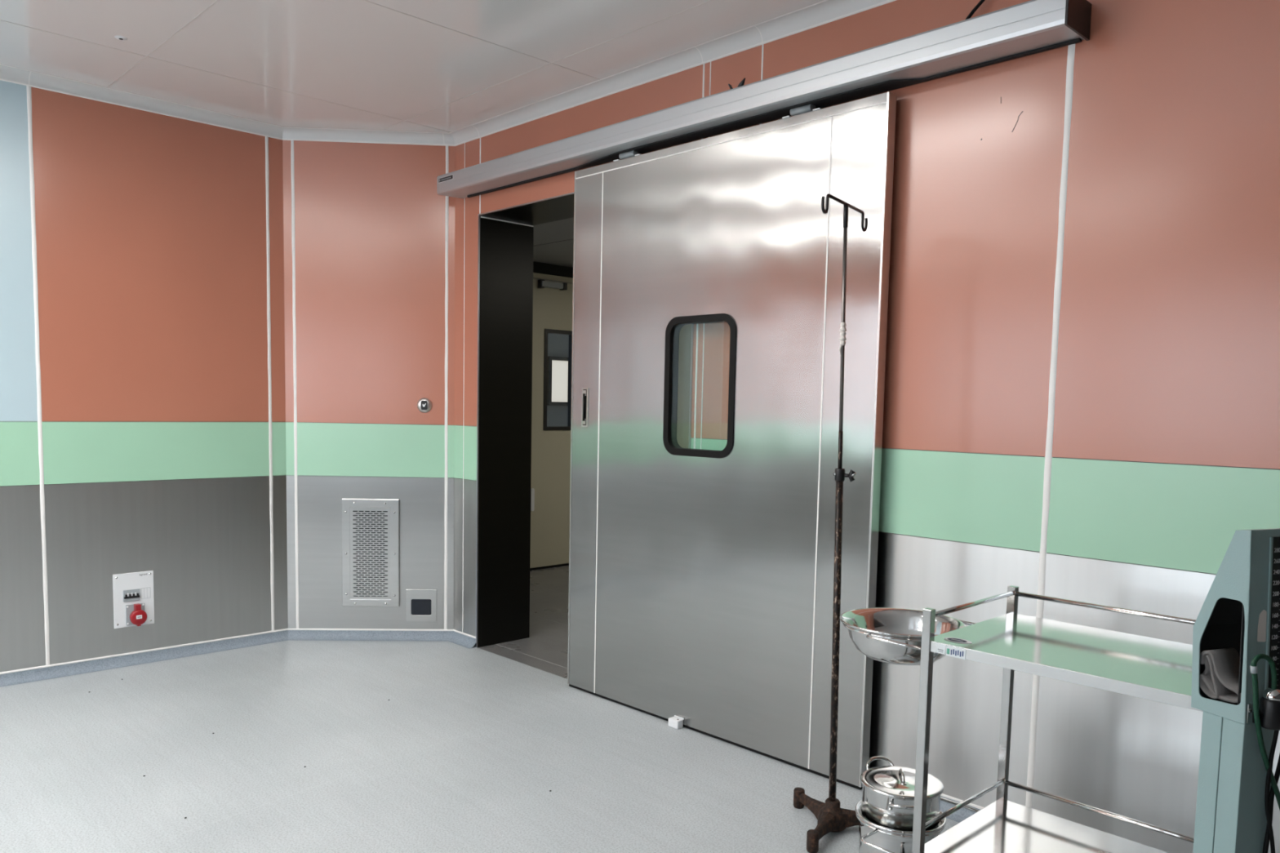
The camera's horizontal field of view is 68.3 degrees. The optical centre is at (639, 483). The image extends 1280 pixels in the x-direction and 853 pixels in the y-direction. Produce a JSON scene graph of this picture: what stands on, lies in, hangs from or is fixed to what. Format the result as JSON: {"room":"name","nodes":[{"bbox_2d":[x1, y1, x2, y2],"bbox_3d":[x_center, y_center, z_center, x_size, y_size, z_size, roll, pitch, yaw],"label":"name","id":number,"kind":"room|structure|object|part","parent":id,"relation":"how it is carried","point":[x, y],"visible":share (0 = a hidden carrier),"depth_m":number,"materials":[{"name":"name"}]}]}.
{"room":"operating room","nodes":[
{"label":"operating room","id":0,"kind":"room"},
{"bbox_2d":[0,80,288,672],"bbox_3d":[-3.758,-0.414,3.534,4.902,2.785,0.122,-3,7,-44],"label":"wall","id":1,"kind":"structure","parent":0,"point":[143,385],"depth_m":4.65,"materials":[{"name":"paint"}]},
{"bbox_2d":[112,570,154,628],"bbox_3d":[-2.520,0.583,4.710,0.184,0.271,0.059,-3,7,-44],"label":"panel","id":2,"kind":"object","parent":1,"relation":"attached to","point":[133,593],"visible":1,"depth_m":4.71,"materials":[{"name":"white plastic"}]},
{"bbox_2d":[125,603,146,626],"bbox_3d":[-2.517,0.658,4.716,0.087,0.108,0.053,-3,7,-44],"label":"socket","id":3,"kind":"object","parent":2,"relation":"attached to","point":[135,613],"depth_m":4.71,"materials":[{"name":"red plastic"}]},
{"bbox_2d":[0,63,283,139],"bbox_3d":[-3.670,-1.768,3.357,4.902,0.054,0.058,-3,7,-44],"label":"trim","id":4,"kind":"structure","parent":1,"relation":"attached to","point":[7,73],"depth_m":4.55,"materials":[{"name":"white metal"}]},
{"bbox_2d":[0,628,288,687],"bbox_3d":[-3.727,0.950,3.587,4.902,0.056,0.050,-3,7,-44],"label":"baseboard","id":5,"kind":"structure","parent":1,"relation":"attached to","point":[126,660],"depth_m":4.75,"materials":[{"name":"plastic"}]},
{"bbox_2d":[282,139,455,629],"bbox_3d":[-1.495,-0.515,5.272,0.920,2.785,0.122,1,5,-3],"label":"wall","id":6,"kind":"structure","parent":0,"point":[369,233],"depth_m":5.20,"materials":[{"name":"paint"}]},
{"bbox_2d":[282,126,454,146],"bbox_3d":[-1.462,-1.867,5.071,0.920,0.054,0.058,1,5,-3],"label":"trim","id":7,"kind":"structure","parent":6,"relation":"attached to","point":[289,133],"depth_m":5.08,"materials":[{"name":"white metal"}]},
{"bbox_2d":[342,498,399,606],"bbox_3d":[-1.507,0.389,5.279,0.314,0.609,0.019,1,5,-3],"label":"air vent","id":8,"kind":"object","parent":6,"relation":"in","point":[370,526],"visible":1,"depth_m":5.28,"materials":[{"name":"grey metal"}]},
{"bbox_3d":[-1.508,0.391,5.276,0.226,0.517,0.005,1,5,-3],"label":"slotted panel","id":9,"kind":"part","parent":8,"relation":"part of","materials":[{"name":"metal"}]},
{"bbox_2d":[288,628,453,641],"bbox_3d":[-1.517,0.851,5.303,0.920,0.056,0.050,1,5,-3],"label":"baseboard","id":10,"kind":"structure","parent":6,"relation":"attached to","point":[294,634],"depth_m":5.32,"materials":[{"name":"plastic"}]},
{"bbox_2d":[405,589,436,622],"bbox_3d":[-1.235,0.690,5.327,0.171,0.183,0.005,1,5,-3],"label":"recessed wall box","id":11,"kind":"object","parent":6,"relation":"attached to","point":[420,604],"visible":1,"depth_m":5.33,"materials":[{"name":"metal"}]},
{"bbox_2d":[417,397,431,413],"bbox_3d":[-1.196,-0.434,5.226,0.084,0.084,0.020,1,5,-3],"label":"button","id":12,"kind":"object","parent":6,"relation":"attached to","point":[424,404],"visible":1,"depth_m":5.22,"materials":[{"name":"grey metal"}]},
{"bbox_2d":[0,0,828,132],"bbox_3d":[-0.890,-1.586,1.082,6.145,0.086,7.600,-3,7,-44],"label":"ceiling","id":13,"kind":"structure","parent":0,"point":[407,65],"depth_m":3.87,"materials":[{"name":"white paint"}]},
{"bbox_2d":[0,565,959,852],"bbox_3d":[-0.087,1.170,2.771,9.400,0.103,8.501,-3,7,-44],"label":"floor","id":14,"kind":"structure","parent":0,"point":[286,746],"depth_m":3.51,"materials":[{"name":"plastic"}]},
{"bbox_2d":[668,715,684,728],"bbox_3d":[0.151,1.005,3.966,0.036,0.042,0.060,-3,7,-44],"label":"guide","id":15,"kind":"object","parent":14,"relation":"on","point":[677,722],"visible":1,"depth_m":3.95,"materials":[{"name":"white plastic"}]},
{"bbox_2d":[793,193,867,852],"bbox_3d":[0.617,0.122,2.992,0.344,1.981,0.314,-1,5,-28],"label":"stand","id":16,"kind":"object","parent":14,"relation":"on","point":[830,817],"visible":0.92,"depth_m":2.97,"materials":[{"name":"metal"}]},
{"bbox_3d":[0.575,1.064,3.124,0.058,0.055,0.150,-1,5,-26],"label":"leg","id":17,"kind":"part","parent":16,"relation":"part of","materials":[{"name":"metal"}]},
{"bbox_3d":[0.568,1.079,2.948,0.058,0.055,0.150,4,6,30],"label":"leg","id":18,"kind":"part","parent":16,"relation":"part of","materials":[{"name":"metal"}]},
{"bbox_3d":[0.629,-0.431,2.927,0.015,0.856,0.029,-3,7,-44],"label":"rod","id":19,"kind":"part","parent":16,"relation":"part of","materials":[{"name":"silver metal"}]},
{"bbox_3d":[0.718,1.075,3.027,0.150,0.055,0.058,1,5,4],"label":"leg","id":20,"kind":"part","parent":16,"relation":"part of","materials":[{"name":"metal"}]},
{"bbox_3d":[0.654,-0.025,2.942,0.042,0.040,0.017,4,6,32],"label":"clamp knob","id":21,"kind":"part","parent":16,"relation":"part of","materials":[{"name":"black plastic"}]},
{"bbox_2d":[842,585,1203,852],"bbox_3d":[0.992,0.742,2.287,0.506,0.880,1.125,-3,7,-44],"label":"trolley","id":22,"kind":"object","parent":14,"relation":"on","point":[1154,669],"visible":0.83,"depth_m":2.29,"materials":[{"name":"silver metal"}]},
{"bbox_2d":[855,800,946,852],"bbox_3d":[0.718,1.014,2.619,0.243,0.210,0.243,-3,7,-44],"label":"bucket","id":23,"kind":"object","parent":22,"relation":"hanging from","point":[893,844],"visible":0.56,"depth_m":2.53,"materials":[{"name":"silver metal"}]},
{"bbox_2d":[859,755,944,831],"bbox_3d":[0.711,0.884,2.611,0.234,0.191,0.242,-3,7,-44],"label":"stock pot","id":24,"kind":"object","parent":23,"relation":"in","point":[887,791],"visible":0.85,"depth_m":2.54,"materials":[{"name":"silver metal"}]},
{"bbox_3d":[0.690,0.815,2.715,0.093,0.049,0.042,0,5,-16],"label":"handle","id":25,"kind":"part","parent":24,"relation":"part of","materials":[{"name":"silver metal"}]},
{"bbox_3d":[0.705,0.857,2.490,0.093,0.027,0.042,2,5,8],"label":"handle","id":26,"kind":"part","parent":24,"relation":"part of","materials":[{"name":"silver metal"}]},
{"bbox_3d":[0.722,0.821,2.602,0.224,0.016,0.224,-3,7,-44],"label":"lid","id":27,"kind":"part","parent":24,"relation":"part of","materials":[{"name":"metal"}]},
{"bbox_3d":[0.720,0.803,2.599,0.018,0.028,0.084,1,5,4],"label":"lid handle","id":28,"kind":"part","parent":24,"relation":"part of","materials":[{"name":"silver metal"}]},
{"bbox_2d":[839,607,965,665],"bbox_3d":[0.704,0.419,2.543,0.328,0.102,0.328,-3,7,-44],"label":"basin","id":29,"kind":"object","parent":22,"relation":"attached to","point":[891,622],"visible":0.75,"depth_m":2.58,"materials":[{"name":"silver metal"}]},
{"bbox_3d":[0.679,0.689,2.273,0.022,0.785,0.022,-3,7,-44],"label":"post","id":30,"kind":"part","parent":22,"relation":"part of","materials":[{"name":"silver metal"}]},
{"bbox_3d":[0.837,0.829,2.440,0.424,0.012,0.012,-3,7,-44],"label":"rail","id":31,"kind":"part","parent":22,"relation":"part of","materials":[{"name":"silver metal"}]},
{"bbox_3d":[0.848,0.306,2.396,0.424,0.012,0.012,-3,7,-44],"label":"rail","id":32,"kind":"part","parent":22,"relation":"part of","materials":[{"name":"silver metal"}]},
{"bbox_3d":[1.001,0.669,2.581,0.022,0.785,0.022,-3,7,-44],"label":"post","id":33,"kind":"part","parent":22,"relation":"part of","materials":[{"name":"silver metal"}]},
{"bbox_2d":[920,800,1168,852],"bbox_3d":[1.097,0.922,2.175,0.462,0.026,0.769,-3,7,-44],"label":"shelf","id":34,"kind":"object","parent":22,"relation":"attached to","point":[1003,826],"depth_m":2.37,"materials":[{"name":"metal"}]},
{"bbox_2d":[930,613,1203,711],"bbox_3d":[1.107,0.403,2.132,0.462,0.026,0.769,-3,7,-44],"label":"shelf","id":35,"kind":"object","parent":22,"relation":"attached to","point":[1154,669],"depth_m":2.15,"materials":[{"name":"metal"}]},
{"bbox_3d":[1.259,0.847,2.324,0.012,0.012,0.731,-3,7,-44],"label":"rail","id":36,"kind":"part","parent":22,"relation":"part of","materials":[{"name":"silver metal"}]},
{"bbox_3d":[1.269,0.324,2.280,0.012,0.012,0.731,-3,7,-44],"label":"rail","id":37,"kind":"part","parent":22,"relation":"part of","materials":[{"name":"silver metal"}]},
{"bbox_2d":[1191,528,1279,852],"bbox_3d":[1.056,0.653,1.689,0.293,1.158,0.319,-1,5,-22],"label":"machine","id":38,"kind":"object","parent":14,"relation":"on","point":[1237,787],"visible":1,"depth_m":1.64,"materials":[{"name":"teal metal"}]},
{"bbox_2d":[1200,648,1241,702],"bbox_3d":[1.052,0.341,1.674,0.066,0.082,0.082,-1,5,-22],"label":"pressure cuff","id":39,"kind":"object","parent":38,"relation":"in","point":[1219,680],"visible":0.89,"depth_m":1.68,"materials":[{"name":"grey fabric"}]},
{"bbox_3d":[1.089,0.242,1.679,0.150,0.334,0.108,-1,5,-22],"label":"panel","id":40,"kind":"part","parent":38,"relation":"part of","materials":[{"name":"teal metal"}]},
{"bbox_3d":[1.089,0.242,1.679,0.145,0.334,0.108,-1,5,-22],"label":"head casing","id":41,"kind":"part","parent":38,"relation":"part of","materials":[{"name":"teal metal"}]},
{"bbox_3d":[1.106,0.245,1.636,0.150,0.333,0.016,-1,5,-22],"label":"panel","id":42,"kind":"part","parent":38,"relation":"part of","materials":[{"name":"teal metal"}]},
{"bbox_3d":[1.115,0.241,1.643,0.080,0.300,0.028,-1,5,-22],"label":"scale frame","id":43,"kind":"part","parent":38,"relation":"part of","materials":[{"name":"teal ceramic"}]},
{"bbox_3d":[1.113,0.242,1.647,0.071,0.298,0.018,-1,5,-22],"label":"scale plate","id":44,"kind":"part","parent":38,"relation":"part of","materials":[{"name":"black plastic"}]},
{"bbox_2d":[533,217,573,266],"bbox_3d":[1.277,-1.579,5.618,3.255,0.051,5.901,-3,7,-44],"label":"ceiling","id":45,"kind":"structure","parent":0,"point":[553,242],"depth_m":6.54,"materials":[{"name":"grey paint"}]},
{"bbox_2d":[546,333,568,426],"bbox_3d":[-1.655,-0.746,9.704,3.500,2.500,0.100,-3,7,-44],"label":"wall","id":46,"kind":"structure","parent":0,"point":[557,344],"depth_m":10.32,"materials":[{"name":"grey paint"}]},
{"bbox_2d":[546,355,568,405],"bbox_3d":[-0.882,-1.118,10.314,0.320,0.530,0.040,-3,7,-44],"label":"window","id":47,"kind":"structure","parent":46,"relation":"in","point":[557,366],"depth_m":10.30,"materials":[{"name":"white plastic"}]},
{"bbox_3d":[-0.886,-1.118,10.317,0.240,0.450,0.010,-3,7,-44],"label":"pane","id":48,"kind":"part","parent":47,"relation":"part of","materials":[{"name":"white glass"}]},
{"bbox_2d":[533,261,691,448],"bbox_3d":[-0.702,-0.540,7.745,3.255,2.455,0.100,-3,7,-44],"label":"wall","id":49,"kind":"structure","parent":0,"point":[685,335],"depth_m":8.69,"materials":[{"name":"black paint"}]},
{"bbox_2d":[529,272,573,570],"bbox_3d":[-0.430,-0.503,7.908,1.240,2.365,0.108,-3,7,-44],"label":"door","id":50,"kind":"structure","parent":49,"relation":"in","point":[553,295],"depth_m":7.63,"materials":[{"name":"beige plastic"}]},
{"bbox_3d":[-0.861,0.130,7.555,0.030,0.185,0.012,-3,7,-44],"label":"handle","id":51,"kind":"part","parent":50,"relation":"part of","materials":[{"name":"grey metal"}]},
{"bbox_2d":[453,0,1279,852],"bbox_3d":[1.371,-0.266,2.999,0.347,2.785,6.620,-3,7,-44],"label":"wall","id":52,"kind":"structure","parent":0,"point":[1082,390],"depth_m":2.85,"materials":[{"name":"pink paint"},{"name":"green paint"},{"name":"vinyl"}]},
{"bbox_2d":[448,629,475,648],"bbox_3d":[-0.997,0.866,5.253,0.050,0.056,0.231,-3,7,-44],"label":"baseboard","id":53,"kind":"structure","parent":52,"relation":"attached to","point":[460,638],"depth_m":5.26,"materials":[{"name":"plastic"}]},
{"bbox_2d":[475,191,693,648],"bbox_3d":[-0.206,-0.212,4.649,0.361,2.338,1.573,-3,7,-44],"label":"door frame","id":54,"kind":"structure","parent":52,"relation":"attached to","point":[504,244],"depth_m":5.19,"materials":[{"name":"metal"}]},
{"bbox_3d":[-0.874,-0.262,5.089,0.010,2.337,0.008,-3,7,-44],"label":"edge trim","id":55,"kind":"part","parent":54,"relation":"part of","materials":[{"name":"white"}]},
{"bbox_3d":[-0.309,-1.366,4.433,0.008,0.007,1.569,-3,7,-44],"label":"head trim","id":56,"kind":"part","parent":54,"relation":"part of","materials":[{"name":"paint"}]},
{"bbox_3d":[0.210,-0.146,3.967,0.010,2.337,0.008,-3,7,-44],"label":"edge trim","id":57,"kind":"part","parent":54,"relation":"part of","materials":[{"name":"metal"}]},
{"bbox_2d":[448,0,895,146],"bbox_3d":[1.261,-1.617,2.739,0.058,0.054,6.600,-3,7,-44],"label":"trim","id":58,"kind":"structure","parent":52,"relation":"attached to","point":[824,11],"depth_m":3.89,"materials":[{"name":"white"}]},
{"bbox_2d":[436,0,1091,198],"bbox_3d":[0.118,-1.460,3.863,0.161,0.103,3.277,-3,7,-44],"label":"operator","id":59,"kind":"object","parent":52,"relation":"attached to","point":[1031,27],"visible":1,"depth_m":3.29,"materials":[{"name":"silver metal"}]},
{"bbox_3d":[-1.014,-1.591,4.920,0.001,0.019,0.133,-3,7,-44],"label":"name plate","id":60,"kind":"part","parent":59,"relation":"part of","materials":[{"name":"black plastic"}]},
{"bbox_2d":[567,91,896,790],"bbox_3d":[0.257,-0.192,3.836,0.059,2.448,1.629,-3,7,-44],"label":"door","id":61,"kind":"structure","parent":59,"relation":"hanging from","point":[701,581],"depth_m":3.67,"materials":[{"name":"metal"}]},
{"bbox_3d":[-0.303,-0.236,4.421,0.046,2.391,0.008,-3,7,-44],"label":"edge trim","id":62,"kind":"part","parent":61,"relation":"part of","materials":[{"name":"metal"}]},
{"bbox_3d":[-0.255,-0.349,4.324,0.011,0.177,0.043,-3,7,-44],"label":"recessed pull","id":63,"kind":"part","parent":61,"relation":"part of","materials":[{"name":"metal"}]},
{"bbox_3d":[0.820,-0.116,3.258,0.046,2.391,0.008,-3,7,-44],"label":"edge trim","id":64,"kind":"part","parent":61,"relation":"part of","materials":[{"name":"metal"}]},
{"bbox_2d":[728,77,745,88],"bbox_3d":[0.364,-1.496,3.550,0.016,0.044,0.084,-3,6,-41],"label":"wire","id":65,"kind":"object","parent":59,"relation":"on","point":[742,82],"visible":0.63,"depth_m":3.53,"materials":[{"name":"black plastic"}]},
{"bbox_2d":[964,0,985,19],"bbox_3d":[1.100,-1.530,2.916,0.273,0.272,0.029,5,6,35],"label":"cable","id":66,"kind":"object","parent":59,"relation":"attached to","point":[980,2],"visible":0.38,"depth_m":2.96,"materials":[{"name":"black plastic"}]},
{"bbox_2d":[940,793,984,822],"bbox_3d":[2.172,1.204,1.973,0.050,0.056,3.820,-3,7,-44],"label":"baseboard","id":67,"kind":"structure","parent":52,"relation":"attached to","point":[962,814],"depth_m":3.14,"materials":[{"name":"plastic"}]}
]}

